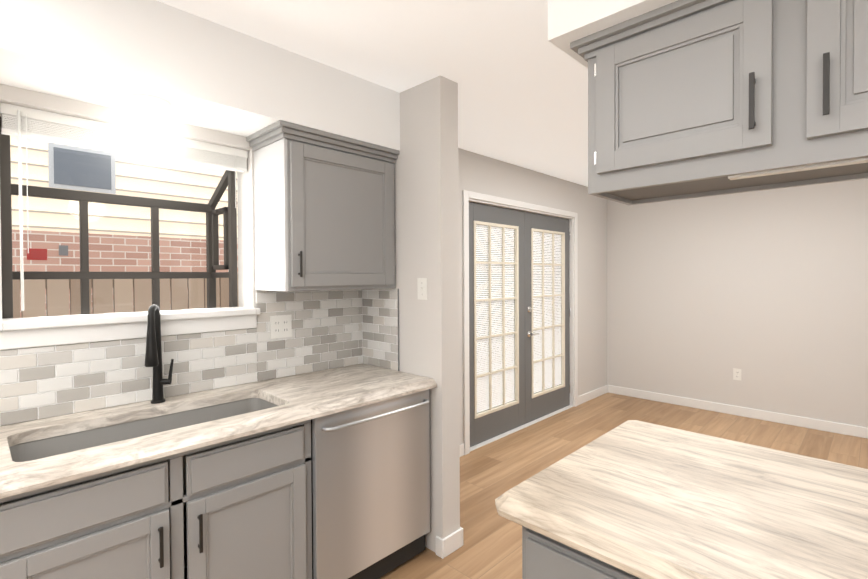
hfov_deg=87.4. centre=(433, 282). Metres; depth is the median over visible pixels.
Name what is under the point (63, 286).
fence
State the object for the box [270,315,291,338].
outlet
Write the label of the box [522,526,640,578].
base cabinet
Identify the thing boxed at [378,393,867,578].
floor
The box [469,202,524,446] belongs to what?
french door
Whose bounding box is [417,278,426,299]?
light switch
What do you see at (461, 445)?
baseboard
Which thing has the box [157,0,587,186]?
ceiling
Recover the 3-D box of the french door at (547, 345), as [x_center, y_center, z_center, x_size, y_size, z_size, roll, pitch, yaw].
[1.190,0.340,4.689,0.094,2.044,0.892,0,1,44]
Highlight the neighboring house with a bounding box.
[10,136,237,317]
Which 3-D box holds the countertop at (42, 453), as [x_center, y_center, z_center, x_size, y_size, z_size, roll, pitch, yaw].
[-1.570,0.643,1.171,0.633,0.238,3.896,0,1,44]
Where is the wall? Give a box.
[0,0,867,567]
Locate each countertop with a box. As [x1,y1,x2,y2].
[0,363,436,503]
[495,420,867,578]
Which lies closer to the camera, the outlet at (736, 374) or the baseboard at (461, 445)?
the baseboard at (461, 445)
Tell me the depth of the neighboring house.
4.83 m
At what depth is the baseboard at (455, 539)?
2.39 m
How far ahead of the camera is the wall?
2.54 m
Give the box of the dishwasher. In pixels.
[311,389,429,578]
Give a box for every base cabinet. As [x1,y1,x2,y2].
[0,389,430,578]
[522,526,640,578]
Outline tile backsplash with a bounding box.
[0,288,398,425]
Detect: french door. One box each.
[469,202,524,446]
[525,212,569,423]
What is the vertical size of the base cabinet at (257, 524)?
0.868 m
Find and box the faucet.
[145,304,173,403]
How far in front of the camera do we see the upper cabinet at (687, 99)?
1.24 m
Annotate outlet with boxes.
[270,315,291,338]
[733,368,740,379]
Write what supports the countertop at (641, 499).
on the base cabinet at (544, 557)
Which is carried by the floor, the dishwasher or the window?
the dishwasher
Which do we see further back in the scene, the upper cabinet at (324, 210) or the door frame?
the door frame
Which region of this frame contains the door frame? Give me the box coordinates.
[462,190,577,454]
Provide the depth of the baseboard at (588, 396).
5.30 m
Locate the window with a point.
(8, 190)
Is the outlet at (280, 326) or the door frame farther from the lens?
the door frame
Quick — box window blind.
[0,102,247,310]
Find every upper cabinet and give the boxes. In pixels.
[246,120,398,290]
[578,0,813,204]
[794,0,867,183]
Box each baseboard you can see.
[436,527,462,548]
[460,443,463,456]
[578,385,607,404]
[608,385,867,438]
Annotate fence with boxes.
[13,274,238,317]
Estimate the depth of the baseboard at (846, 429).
4.58 m
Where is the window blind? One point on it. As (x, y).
(19, 122)
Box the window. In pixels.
[0,116,259,349]
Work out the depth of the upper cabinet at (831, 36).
1.03 m
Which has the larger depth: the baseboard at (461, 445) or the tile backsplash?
the baseboard at (461, 445)
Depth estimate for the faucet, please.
1.92 m

